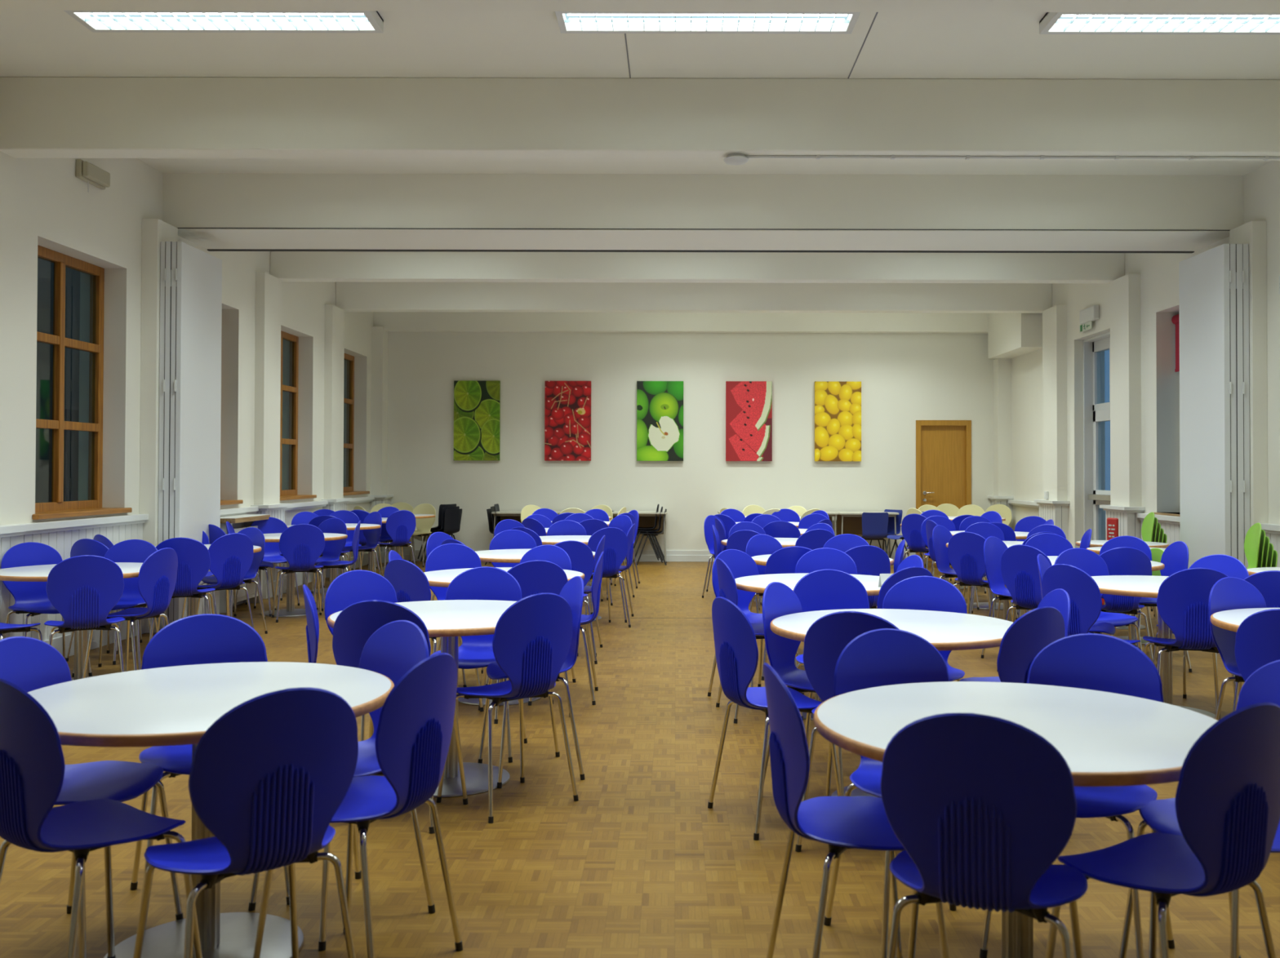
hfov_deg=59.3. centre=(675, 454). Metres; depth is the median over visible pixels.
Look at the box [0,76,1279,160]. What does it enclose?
beam
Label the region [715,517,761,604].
shell chair
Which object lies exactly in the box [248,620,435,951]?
shell chair
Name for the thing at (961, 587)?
round table
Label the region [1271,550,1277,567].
shell chair
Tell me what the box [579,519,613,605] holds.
shell chair
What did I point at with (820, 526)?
shell chair
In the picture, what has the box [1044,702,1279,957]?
shell chair
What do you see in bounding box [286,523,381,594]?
round table
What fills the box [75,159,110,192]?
emergency light
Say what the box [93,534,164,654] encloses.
shell chair
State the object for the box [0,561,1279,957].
floor
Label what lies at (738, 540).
shell chair
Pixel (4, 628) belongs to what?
shell chair
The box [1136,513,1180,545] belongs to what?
panelling
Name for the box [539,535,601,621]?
round table
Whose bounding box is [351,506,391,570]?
shell chair
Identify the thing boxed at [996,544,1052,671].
shell chair
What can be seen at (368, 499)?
panelling
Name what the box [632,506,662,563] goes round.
chair
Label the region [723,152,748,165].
smoke detector
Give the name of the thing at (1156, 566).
round table
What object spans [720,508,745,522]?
shell chair
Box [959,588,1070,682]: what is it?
shell chair
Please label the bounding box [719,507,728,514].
shell chair
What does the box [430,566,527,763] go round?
shell chair
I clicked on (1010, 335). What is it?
boxing
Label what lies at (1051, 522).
shell chair
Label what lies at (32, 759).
shell chair
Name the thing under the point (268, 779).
shell chair
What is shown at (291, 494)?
window
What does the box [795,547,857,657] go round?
shell chair
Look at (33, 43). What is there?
ceiling
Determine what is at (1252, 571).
round table
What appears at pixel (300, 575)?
panelling
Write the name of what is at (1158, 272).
wall
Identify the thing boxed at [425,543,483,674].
shell chair
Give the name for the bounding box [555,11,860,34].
ceiling light
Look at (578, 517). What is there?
shell chair
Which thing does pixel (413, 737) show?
shell chair
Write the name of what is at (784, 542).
round table
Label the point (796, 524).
round table
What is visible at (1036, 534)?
shell chair
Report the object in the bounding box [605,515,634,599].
shell chair
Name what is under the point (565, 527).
shell chair
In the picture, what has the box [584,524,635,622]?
shell chair
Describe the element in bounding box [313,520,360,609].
shell chair
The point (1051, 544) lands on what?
shell chair
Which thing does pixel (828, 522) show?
shell chair
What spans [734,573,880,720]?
round table
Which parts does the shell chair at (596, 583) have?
leg, ribbed panel, leg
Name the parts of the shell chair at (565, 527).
leg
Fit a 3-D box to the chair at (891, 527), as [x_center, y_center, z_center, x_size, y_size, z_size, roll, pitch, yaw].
[3.026,1.215,16.321,0.446,0.807,0.389,1,-1,-35]
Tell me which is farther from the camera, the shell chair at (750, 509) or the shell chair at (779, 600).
the shell chair at (750, 509)
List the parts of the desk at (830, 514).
leg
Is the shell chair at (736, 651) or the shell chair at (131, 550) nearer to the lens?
the shell chair at (736, 651)
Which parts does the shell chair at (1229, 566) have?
leg, leg, leg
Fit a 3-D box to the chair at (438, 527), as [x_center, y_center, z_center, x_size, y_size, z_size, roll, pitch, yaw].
[-3.488,1.133,16.455,0.446,0.807,0.389,0,-1,30]
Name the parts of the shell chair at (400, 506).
leg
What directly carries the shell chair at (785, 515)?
on the floor
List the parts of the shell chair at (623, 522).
leg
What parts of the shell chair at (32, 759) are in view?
leg, ribbed panel, leg, leg, seat mount, leg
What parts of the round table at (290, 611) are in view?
plate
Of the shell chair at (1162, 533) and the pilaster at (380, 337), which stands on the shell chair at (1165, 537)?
the shell chair at (1162, 533)
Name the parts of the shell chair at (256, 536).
leg, leg, seat mount, leg, leg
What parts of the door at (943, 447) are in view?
handle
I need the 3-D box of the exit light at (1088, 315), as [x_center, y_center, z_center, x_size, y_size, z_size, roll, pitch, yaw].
[4.938,-1.617,13.434,0.070,0.260,0.540,0,-1,0]
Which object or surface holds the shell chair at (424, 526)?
on the floor
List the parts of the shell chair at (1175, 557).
leg, seat mount, leg, leg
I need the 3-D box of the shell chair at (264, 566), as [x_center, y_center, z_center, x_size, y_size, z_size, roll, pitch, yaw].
[-4.037,1.079,10.649,0.433,0.885,0.447,0,-1,-14]
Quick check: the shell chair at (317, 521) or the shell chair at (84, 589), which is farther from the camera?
the shell chair at (317, 521)
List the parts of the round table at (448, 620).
plate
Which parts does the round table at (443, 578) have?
plate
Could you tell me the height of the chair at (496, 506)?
0.807 m
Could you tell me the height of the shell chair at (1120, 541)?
0.885 m
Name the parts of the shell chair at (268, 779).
leg, leg, seat mount, ribbed panel, leg, leg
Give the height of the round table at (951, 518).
0.740 m
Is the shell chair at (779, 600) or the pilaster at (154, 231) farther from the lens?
the pilaster at (154, 231)
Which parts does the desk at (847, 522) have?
leg, modesty panel, frame, leg, leg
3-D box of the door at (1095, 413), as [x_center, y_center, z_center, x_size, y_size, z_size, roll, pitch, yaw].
[5.172,0.072,13.370,0.195,3.010,1.240,0,-1,0]
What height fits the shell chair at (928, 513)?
0.885 m
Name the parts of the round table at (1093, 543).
plate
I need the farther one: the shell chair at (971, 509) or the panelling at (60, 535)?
the shell chair at (971, 509)
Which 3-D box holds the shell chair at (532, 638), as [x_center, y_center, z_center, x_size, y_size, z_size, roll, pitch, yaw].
[-0.685,1.002,4.657,0.447,0.885,0.433,1,-1,-44]
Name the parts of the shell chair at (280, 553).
leg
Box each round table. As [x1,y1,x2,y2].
[0,562,142,680]
[26,662,394,957]
[154,544,261,617]
[260,533,347,617]
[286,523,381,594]
[327,600,516,797]
[368,517,387,577]
[377,514,435,570]
[423,567,584,706]
[475,548,595,563]
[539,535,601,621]
[544,528,591,602]
[590,521,610,586]
[720,537,798,547]
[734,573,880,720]
[735,521,799,528]
[751,554,894,666]
[753,528,807,603]
[770,608,1013,797]
[813,681,1217,957]
[900,524,967,589]
[946,541,1023,622]
[947,516,1005,521]
[950,530,1029,609]
[1047,555,1164,571]
[1075,540,1168,630]
[1086,546,1165,644]
[1090,575,1215,719]
[1210,608,1279,632]
[1246,567,1279,576]
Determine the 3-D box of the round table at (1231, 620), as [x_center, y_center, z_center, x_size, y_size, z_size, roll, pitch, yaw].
[2.833,1.082,4.735,1.040,0.740,1.040,0,-1,35]
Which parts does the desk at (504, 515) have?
leg, frame, modesty panel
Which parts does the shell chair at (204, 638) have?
leg, leg, seat mount, leg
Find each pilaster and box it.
[139,218,177,633]
[250,271,290,599]
[321,304,351,577]
[368,326,393,563]
[987,358,1013,529]
[1034,305,1070,541]
[1099,274,1145,540]
[1229,221,1267,528]
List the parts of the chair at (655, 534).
leg, leg, leg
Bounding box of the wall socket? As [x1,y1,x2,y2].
[1044,491,1048,498]
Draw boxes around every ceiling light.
[64,10,383,32]
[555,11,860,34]
[1039,12,1279,35]
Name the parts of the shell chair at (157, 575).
leg, leg, seat mount, leg, ribbed panel, leg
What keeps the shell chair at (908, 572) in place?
on the floor
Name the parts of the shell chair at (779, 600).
leg, seat mount, leg, leg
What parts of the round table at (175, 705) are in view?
plate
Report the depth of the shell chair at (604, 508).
15.76 m
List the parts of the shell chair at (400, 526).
leg, leg, seat mount, ribbed panel, leg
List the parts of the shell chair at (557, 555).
leg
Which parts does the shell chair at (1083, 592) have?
ribbed panel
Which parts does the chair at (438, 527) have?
leg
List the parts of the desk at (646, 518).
modesty panel, frame, leg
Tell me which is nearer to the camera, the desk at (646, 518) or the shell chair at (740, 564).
the shell chair at (740, 564)
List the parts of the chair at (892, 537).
leg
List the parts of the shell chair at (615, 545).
leg, seat mount, leg, ribbed panel, leg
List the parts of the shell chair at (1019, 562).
leg, seat mount, ribbed panel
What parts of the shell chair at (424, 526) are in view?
seat mount, leg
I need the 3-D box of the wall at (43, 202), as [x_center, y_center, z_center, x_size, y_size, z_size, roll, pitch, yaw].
[-4.689,-0.512,7.338,0.380,3.970,19.460,0,-1,0]
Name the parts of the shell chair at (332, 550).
leg, leg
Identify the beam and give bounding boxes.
[0,0,1279,13]
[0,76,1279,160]
[162,173,1244,253]
[270,251,1124,284]
[335,282,1052,313]
[373,311,987,333]
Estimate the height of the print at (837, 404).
1.198 m
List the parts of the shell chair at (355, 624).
leg, leg, leg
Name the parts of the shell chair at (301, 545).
leg, leg, seat mount, ribbed panel, leg, leg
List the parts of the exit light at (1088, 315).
sign plate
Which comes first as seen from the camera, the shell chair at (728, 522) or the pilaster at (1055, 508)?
the shell chair at (728, 522)
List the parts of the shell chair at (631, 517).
leg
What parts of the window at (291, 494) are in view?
frame, sill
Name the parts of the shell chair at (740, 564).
leg, leg, leg, leg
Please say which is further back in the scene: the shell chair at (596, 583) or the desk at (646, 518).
the desk at (646, 518)
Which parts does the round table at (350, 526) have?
plate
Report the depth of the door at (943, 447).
16.90 m
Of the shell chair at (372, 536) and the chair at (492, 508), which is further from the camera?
the chair at (492, 508)
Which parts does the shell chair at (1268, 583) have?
leg, leg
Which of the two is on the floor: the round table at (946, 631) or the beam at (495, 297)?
the round table at (946, 631)
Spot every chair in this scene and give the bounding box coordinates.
[0,542,92,676]
[0,622,42,640]
[0,636,183,957]
[0,678,202,957]
[44,555,124,672]
[65,538,152,665]
[71,539,158,677]
[82,547,177,678]
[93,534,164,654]
[129,613,289,905]
[133,687,358,957]
[148,537,215,642]
[163,530,217,625]
[181,533,253,628]
[196,527,267,634]
[208,524,265,618]
[226,521,275,617]
[244,517,299,608]
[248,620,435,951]
[253,653,462,957]
[271,524,325,622]
[279,551,307,600]
[291,511,338,585]
[302,584,319,663]
[305,509,342,584]
[306,515,350,594]
[313,518,346,611]
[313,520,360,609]
[323,510,361,587]
[324,569,397,741]
[332,600,468,834]
[340,510,382,576]
[342,511,382,575]
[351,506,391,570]
[360,506,401,564]
[367,503,404,565]
[371,510,416,572]
[383,559,484,711]
[386,502,415,563]
[388,550,466,687]
[410,503,435,567]
[417,503,456,559]
[420,506,459,561]
[423,508,462,564]
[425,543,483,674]
[426,532,462,644]
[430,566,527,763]
[435,592,578,823]
[436,538,466,651]
[477,576,585,788]
[478,560,569,724]
[484,508,493,564]
[485,544,575,685]
[488,506,496,563]
[488,529,536,567]
[493,503,500,524]
[493,519,524,537]
[511,527,542,546]
[520,505,540,522]
[521,518,546,536]
[526,514,552,528]
[528,551,603,706]
[532,508,557,521]
[546,520,592,614]
[551,512,574,524]
[554,540,597,664]
[560,507,585,514]
[564,513,593,572]
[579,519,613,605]
[583,535,605,656]
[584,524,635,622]
[584,527,631,631]
[585,509,610,580]
[587,513,637,588]
[591,505,613,521]
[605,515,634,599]
[610,510,639,585]
[617,506,626,572]
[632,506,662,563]
[633,504,659,560]
[636,509,666,565]
[702,515,725,598]
[706,514,736,591]
[707,549,804,697]
[707,596,842,840]
[711,524,759,613]
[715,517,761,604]
[715,558,803,724]
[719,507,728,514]
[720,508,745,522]
[726,529,760,552]
[728,521,765,537]
[742,505,764,516]
[743,513,763,522]
[745,534,782,612]
[751,514,781,528]
[757,582,844,796]
[758,520,800,610]
[761,546,811,680]
[762,508,780,515]
[763,662,949,957]
[771,508,799,522]
[786,506,806,516]
[793,568,869,750]
[795,528,834,550]
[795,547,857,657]
[795,611,898,852]
[798,513,827,528]
[800,508,820,520]
[805,523,835,536]
[811,510,829,519]
[817,519,832,528]
[822,533,869,552]
[823,628,956,957]
[844,545,890,608]
[859,512,888,555]
[859,576,967,764]
[869,509,902,549]
[876,566,933,608]
[880,713,1088,957]
[887,511,925,567]
[893,539,905,573]
[896,555,924,572]
[901,514,933,577]
[906,508,928,569]
[918,504,940,565]
[918,510,955,581]
[920,515,970,600]
[925,520,979,609]
[932,525,992,617]
[937,503,959,516]
[940,515,986,593]
[947,532,1013,622]
[954,511,1002,583]
[956,504,985,516]
[959,515,997,597]
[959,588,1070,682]
[962,522,1017,620]
[971,522,1017,615]
[979,633,1174,957]
[981,536,1028,658]
[985,504,1012,525]
[996,531,1056,618]
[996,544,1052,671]
[996,606,1071,835]
[1014,515,1046,541]
[1023,533,1073,614]
[1026,524,1066,538]
[1036,554,1115,636]
[1042,564,1141,650]
[1043,519,1053,524]
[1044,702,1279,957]
[1053,547,1142,651]
[1080,528,1091,549]
[1099,536,1154,651]
[1099,546,1152,662]
[1100,548,1164,639]
[1112,541,1191,672]
[1118,660,1279,957]
[1124,528,1164,614]
[1141,511,1154,542]
[1142,568,1238,719]
[1151,517,1157,542]
[1152,533,1167,617]
[1152,554,1248,712]
[1155,523,1160,542]
[1208,577,1266,720]
[1232,570,1279,711]
[1234,608,1279,681]
[1244,523,1261,568]
[1257,529,1265,568]
[1262,536,1269,567]
[1266,543,1273,567]
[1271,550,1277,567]
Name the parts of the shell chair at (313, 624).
ribbed panel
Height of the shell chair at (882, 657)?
0.885 m
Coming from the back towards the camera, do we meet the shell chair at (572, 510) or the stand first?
the shell chair at (572, 510)
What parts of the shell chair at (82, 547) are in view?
leg, leg, leg, leg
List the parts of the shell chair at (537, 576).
leg, leg, leg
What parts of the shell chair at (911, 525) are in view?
ribbed panel, seat mount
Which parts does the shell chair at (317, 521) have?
leg, leg, leg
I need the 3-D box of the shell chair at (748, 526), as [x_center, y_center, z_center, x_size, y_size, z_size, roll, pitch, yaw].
[0.738,1.088,10.580,0.447,0.885,0.433,0,-1,-19]
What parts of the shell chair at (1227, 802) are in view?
leg, seat mount, leg, leg, ribbed panel, leg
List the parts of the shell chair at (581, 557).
leg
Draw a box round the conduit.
[745,155,1279,160]
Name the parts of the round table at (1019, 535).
plate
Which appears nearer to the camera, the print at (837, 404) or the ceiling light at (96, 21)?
the ceiling light at (96, 21)
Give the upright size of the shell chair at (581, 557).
0.885 m
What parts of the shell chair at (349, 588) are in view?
leg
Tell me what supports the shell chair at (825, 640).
on the floor
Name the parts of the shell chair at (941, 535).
seat mount, leg, leg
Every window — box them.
[32,244,132,519]
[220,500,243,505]
[280,330,316,501]
[342,353,369,496]
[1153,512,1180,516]
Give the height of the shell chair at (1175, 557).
0.885 m
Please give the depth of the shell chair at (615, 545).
9.71 m
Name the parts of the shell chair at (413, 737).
leg, leg, seat mount, leg, ribbed panel, leg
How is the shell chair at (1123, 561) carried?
on the floor
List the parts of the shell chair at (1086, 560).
leg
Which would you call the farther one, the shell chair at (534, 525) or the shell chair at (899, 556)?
the shell chair at (534, 525)
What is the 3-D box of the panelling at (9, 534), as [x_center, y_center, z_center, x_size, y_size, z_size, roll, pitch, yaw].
[-4.449,0.907,2.587,0.105,1.000,10.000,0,-1,0]
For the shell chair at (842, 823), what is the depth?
2.81 m
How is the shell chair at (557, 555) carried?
on the floor
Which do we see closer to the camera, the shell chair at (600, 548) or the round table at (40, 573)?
the round table at (40, 573)
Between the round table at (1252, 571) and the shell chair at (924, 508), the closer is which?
the round table at (1252, 571)
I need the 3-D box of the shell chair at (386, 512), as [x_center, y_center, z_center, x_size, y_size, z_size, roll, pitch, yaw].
[-3.826,1.135,14.644,0.447,0.885,0.433,0,-1,12]
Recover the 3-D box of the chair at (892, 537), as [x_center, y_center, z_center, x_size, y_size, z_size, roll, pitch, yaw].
[3.228,1.207,15.709,0.446,0.807,0.389,0,-1,-20]
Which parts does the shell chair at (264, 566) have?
leg, seat mount, leg, leg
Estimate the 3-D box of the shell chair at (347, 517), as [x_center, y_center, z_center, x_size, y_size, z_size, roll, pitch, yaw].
[-3.947,1.116,13.307,0.447,0.885,0.433,0,-1,-17]
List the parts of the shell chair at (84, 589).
leg, leg, seat mount, ribbed panel, leg, leg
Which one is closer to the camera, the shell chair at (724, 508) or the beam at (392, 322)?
the shell chair at (724, 508)
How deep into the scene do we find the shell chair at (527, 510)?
15.71 m
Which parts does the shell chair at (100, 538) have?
leg, leg, leg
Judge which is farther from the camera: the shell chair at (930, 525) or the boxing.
the boxing
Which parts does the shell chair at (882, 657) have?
leg, leg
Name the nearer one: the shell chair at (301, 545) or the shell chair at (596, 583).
the shell chair at (596, 583)
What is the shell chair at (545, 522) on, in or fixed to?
on the floor
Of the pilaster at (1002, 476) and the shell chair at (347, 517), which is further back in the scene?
the pilaster at (1002, 476)
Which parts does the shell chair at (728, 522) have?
leg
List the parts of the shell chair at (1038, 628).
ribbed panel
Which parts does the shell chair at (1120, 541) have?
leg, leg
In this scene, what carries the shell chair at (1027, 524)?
on the floor
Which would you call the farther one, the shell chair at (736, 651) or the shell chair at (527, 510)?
the shell chair at (527, 510)
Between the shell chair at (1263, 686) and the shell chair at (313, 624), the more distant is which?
the shell chair at (313, 624)
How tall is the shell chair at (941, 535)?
0.885 m
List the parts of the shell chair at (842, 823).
leg, ribbed panel, leg, seat mount, leg, leg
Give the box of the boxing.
[987,313,1042,359]
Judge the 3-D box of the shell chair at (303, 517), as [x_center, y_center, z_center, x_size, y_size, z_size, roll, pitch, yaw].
[-4.162,1.110,12.900,0.433,0.885,0.447,-1,-1,45]
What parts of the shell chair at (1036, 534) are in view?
leg, leg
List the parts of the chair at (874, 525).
seat rail, leg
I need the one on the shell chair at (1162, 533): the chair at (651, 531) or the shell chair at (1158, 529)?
the shell chair at (1158, 529)
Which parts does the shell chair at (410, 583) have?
ribbed panel, leg, leg, leg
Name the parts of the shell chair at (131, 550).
leg, seat mount, leg, leg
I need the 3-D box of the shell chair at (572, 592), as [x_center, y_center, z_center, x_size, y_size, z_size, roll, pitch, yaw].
[-0.648,1.009,5.139,0.433,0.885,0.447,0,-1,-21]
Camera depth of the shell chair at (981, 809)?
2.31 m
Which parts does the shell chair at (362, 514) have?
ribbed panel, leg, leg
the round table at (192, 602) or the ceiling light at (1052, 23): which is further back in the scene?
the round table at (192, 602)
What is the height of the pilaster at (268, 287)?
3.487 m
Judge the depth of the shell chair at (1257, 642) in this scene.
4.13 m
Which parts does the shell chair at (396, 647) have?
leg, leg, leg, seat mount, leg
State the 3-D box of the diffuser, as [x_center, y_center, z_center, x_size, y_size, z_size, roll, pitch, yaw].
[-4.433,-2.140,8.591,0.045,0.116,0.350,0,-1,0]
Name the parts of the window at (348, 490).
frame, sill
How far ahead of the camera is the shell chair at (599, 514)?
14.13 m
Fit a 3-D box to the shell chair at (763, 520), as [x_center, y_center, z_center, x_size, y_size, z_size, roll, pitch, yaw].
[1.043,1.113,12.332,0.447,0.885,0.433,0,-1,-10]
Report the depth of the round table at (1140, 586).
6.32 m
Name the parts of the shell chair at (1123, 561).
seat mount, ribbed panel, leg, leg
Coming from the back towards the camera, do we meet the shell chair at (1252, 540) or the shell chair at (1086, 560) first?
the shell chair at (1252, 540)
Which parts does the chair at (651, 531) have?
leg, leg, leg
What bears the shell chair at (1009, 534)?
on the floor
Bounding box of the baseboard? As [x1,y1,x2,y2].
[392,550,915,562]
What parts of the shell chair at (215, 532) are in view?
leg, leg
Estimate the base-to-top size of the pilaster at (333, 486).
3.487 m
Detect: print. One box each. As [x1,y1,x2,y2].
[453,380,500,460]
[544,381,591,461]
[636,381,683,461]
[725,381,772,461]
[814,381,861,461]
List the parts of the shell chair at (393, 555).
leg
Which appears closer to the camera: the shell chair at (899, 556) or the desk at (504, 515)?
the shell chair at (899, 556)
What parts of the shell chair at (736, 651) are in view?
leg, ribbed panel, leg, seat mount, leg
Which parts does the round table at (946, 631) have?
plate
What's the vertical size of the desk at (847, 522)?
0.762 m
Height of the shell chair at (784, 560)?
0.885 m
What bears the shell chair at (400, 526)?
on the floor
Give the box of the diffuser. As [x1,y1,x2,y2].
[82,161,110,187]
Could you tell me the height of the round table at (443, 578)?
0.740 m
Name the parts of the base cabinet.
door, door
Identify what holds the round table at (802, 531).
on the floor
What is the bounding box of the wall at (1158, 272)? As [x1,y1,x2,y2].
[1011,160,1279,548]
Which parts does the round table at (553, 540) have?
plate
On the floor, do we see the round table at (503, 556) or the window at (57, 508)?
the round table at (503, 556)
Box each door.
[915,420,971,561]
[1083,331,1110,555]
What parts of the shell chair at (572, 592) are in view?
leg, leg, leg, leg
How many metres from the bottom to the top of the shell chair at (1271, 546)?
0.796 m
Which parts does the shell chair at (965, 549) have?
leg, ribbed panel, seat mount, leg, leg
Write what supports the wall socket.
attached to the pilaster at (1055, 508)
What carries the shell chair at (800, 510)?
on the floor
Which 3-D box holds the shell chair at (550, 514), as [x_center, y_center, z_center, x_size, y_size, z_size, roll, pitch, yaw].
[-1.593,1.133,14.130,0.447,0.885,0.433,0,-1,-25]
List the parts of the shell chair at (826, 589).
leg, leg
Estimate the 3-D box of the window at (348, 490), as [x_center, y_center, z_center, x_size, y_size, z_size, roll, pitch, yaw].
[-4.617,-0.431,15.692,0.325,2.000,1.350,0,-1,0]
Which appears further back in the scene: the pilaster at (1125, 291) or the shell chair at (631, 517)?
the shell chair at (631, 517)
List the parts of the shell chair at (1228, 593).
leg, seat mount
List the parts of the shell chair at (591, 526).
leg, leg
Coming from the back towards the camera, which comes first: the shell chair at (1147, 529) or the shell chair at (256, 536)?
the shell chair at (1147, 529)
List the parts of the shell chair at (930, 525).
ribbed panel, leg, leg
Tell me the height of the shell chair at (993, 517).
0.885 m
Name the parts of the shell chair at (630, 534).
leg, ribbed panel, leg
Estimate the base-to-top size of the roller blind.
0.589 m
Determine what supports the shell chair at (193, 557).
on the floor
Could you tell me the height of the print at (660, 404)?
1.198 m
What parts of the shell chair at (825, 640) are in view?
leg, leg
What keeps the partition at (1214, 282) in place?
on the floor
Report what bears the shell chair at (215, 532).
on the floor
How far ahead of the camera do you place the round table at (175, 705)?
3.19 m
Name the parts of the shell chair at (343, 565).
leg, leg, seat mount, ribbed panel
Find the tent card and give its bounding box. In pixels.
[878,573,893,586]
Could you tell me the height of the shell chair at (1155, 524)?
0.796 m
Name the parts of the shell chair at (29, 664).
leg, leg, leg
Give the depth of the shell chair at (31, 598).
7.49 m
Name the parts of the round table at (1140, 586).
plate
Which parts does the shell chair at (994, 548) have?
leg, seat mount, leg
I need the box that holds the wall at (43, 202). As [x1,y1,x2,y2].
[0,151,373,575]
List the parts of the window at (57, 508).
frame, sill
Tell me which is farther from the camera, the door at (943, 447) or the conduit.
the door at (943, 447)
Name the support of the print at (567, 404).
attached to the wall at (905, 379)
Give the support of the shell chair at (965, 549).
on the floor
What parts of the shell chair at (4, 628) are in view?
seat mount, leg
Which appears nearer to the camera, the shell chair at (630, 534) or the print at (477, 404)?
the shell chair at (630, 534)
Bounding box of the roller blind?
[1171,314,1179,372]
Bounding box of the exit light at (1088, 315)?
[1079,305,1099,333]
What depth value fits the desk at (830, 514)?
16.27 m
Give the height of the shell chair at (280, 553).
0.885 m
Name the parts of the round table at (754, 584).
plate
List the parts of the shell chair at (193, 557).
leg, leg, ribbed panel, seat mount, leg, leg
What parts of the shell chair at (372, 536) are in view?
leg, seat mount, leg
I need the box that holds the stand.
[1101,517,1118,604]
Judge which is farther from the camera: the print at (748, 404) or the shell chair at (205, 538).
the print at (748, 404)
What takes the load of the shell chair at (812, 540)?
on the floor
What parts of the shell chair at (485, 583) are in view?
leg, leg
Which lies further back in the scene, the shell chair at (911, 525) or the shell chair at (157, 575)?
the shell chair at (911, 525)
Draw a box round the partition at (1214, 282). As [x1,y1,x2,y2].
[1178,244,1249,568]
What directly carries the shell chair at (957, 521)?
on the floor
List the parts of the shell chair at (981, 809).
leg, leg, ribbed panel, seat mount, leg, leg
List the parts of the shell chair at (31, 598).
leg, leg, seat mount, leg, leg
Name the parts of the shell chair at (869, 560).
ribbed panel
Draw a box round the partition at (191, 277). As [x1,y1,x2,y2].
[158,241,222,629]
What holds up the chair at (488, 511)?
on the floor
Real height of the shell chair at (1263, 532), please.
0.796 m
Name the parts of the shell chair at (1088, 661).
leg, seat mount, leg, leg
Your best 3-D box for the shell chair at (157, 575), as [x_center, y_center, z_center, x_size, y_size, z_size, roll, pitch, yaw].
[-3.410,1.030,7.073,0.433,0.885,0.447,0,-1,9]
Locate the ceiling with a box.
[0,9,1279,175]
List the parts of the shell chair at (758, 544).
leg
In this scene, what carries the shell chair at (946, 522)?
on the floor
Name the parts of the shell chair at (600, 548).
leg, ribbed panel, leg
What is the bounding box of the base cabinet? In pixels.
[219,514,270,613]
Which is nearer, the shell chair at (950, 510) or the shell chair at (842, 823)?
the shell chair at (842, 823)
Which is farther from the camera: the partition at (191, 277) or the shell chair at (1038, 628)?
the partition at (191, 277)
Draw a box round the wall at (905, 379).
[386,332,995,551]
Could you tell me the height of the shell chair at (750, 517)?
0.885 m
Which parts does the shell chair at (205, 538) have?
leg, leg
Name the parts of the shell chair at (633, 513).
leg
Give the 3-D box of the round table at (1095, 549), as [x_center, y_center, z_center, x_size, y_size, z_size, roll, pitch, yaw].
[3.718,1.145,9.105,0.728,0.740,0.728,0,-1,0]
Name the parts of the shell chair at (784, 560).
leg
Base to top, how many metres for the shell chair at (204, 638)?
0.885 m
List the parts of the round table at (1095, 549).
plate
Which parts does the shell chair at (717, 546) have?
leg, leg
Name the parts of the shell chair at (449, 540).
leg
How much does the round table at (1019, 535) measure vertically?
0.740 m
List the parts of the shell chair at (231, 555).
leg, leg, seat mount, leg, ribbed panel, leg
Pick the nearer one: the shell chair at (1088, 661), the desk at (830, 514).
the shell chair at (1088, 661)
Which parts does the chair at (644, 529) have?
leg, leg, leg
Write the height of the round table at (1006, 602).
0.740 m
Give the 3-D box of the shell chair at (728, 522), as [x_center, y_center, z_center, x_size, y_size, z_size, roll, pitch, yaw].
[0.627,1.118,12.724,0.447,0.885,0.433,-1,-1,38]
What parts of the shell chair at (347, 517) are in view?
leg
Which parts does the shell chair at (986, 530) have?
leg, leg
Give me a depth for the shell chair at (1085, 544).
9.65 m
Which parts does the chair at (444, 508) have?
leg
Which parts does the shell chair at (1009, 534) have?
leg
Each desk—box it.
[491,511,521,537]
[555,511,613,515]
[612,511,667,564]
[826,511,839,536]
[835,511,898,557]
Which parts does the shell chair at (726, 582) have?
leg, ribbed panel, leg, seat mount, leg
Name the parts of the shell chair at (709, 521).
leg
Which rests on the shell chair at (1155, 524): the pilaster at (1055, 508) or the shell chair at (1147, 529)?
the shell chair at (1147, 529)
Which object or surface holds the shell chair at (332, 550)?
on the floor
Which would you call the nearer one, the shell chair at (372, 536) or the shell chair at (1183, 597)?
the shell chair at (1183, 597)
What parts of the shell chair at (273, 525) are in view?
leg, leg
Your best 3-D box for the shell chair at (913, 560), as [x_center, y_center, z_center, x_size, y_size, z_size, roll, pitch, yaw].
[1.203,1.033,6.532,0.433,0.885,0.447,0,-1,-12]
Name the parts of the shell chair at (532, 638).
leg, leg, seat mount, leg, ribbed panel, leg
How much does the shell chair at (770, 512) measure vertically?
0.885 m
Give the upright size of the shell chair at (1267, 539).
0.796 m
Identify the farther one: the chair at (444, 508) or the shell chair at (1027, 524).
the chair at (444, 508)
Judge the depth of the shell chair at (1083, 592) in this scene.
5.91 m
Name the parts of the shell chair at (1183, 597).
leg, leg, seat mount, ribbed panel, leg, leg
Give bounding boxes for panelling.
[0,524,26,638]
[13,514,148,657]
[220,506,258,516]
[284,500,328,586]
[346,496,374,568]
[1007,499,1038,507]
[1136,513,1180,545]
[1260,523,1279,567]
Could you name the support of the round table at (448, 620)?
on the floor
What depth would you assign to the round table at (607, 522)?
13.50 m
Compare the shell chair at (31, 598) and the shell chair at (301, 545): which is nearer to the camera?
the shell chair at (31, 598)
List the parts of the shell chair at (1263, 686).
leg, leg, leg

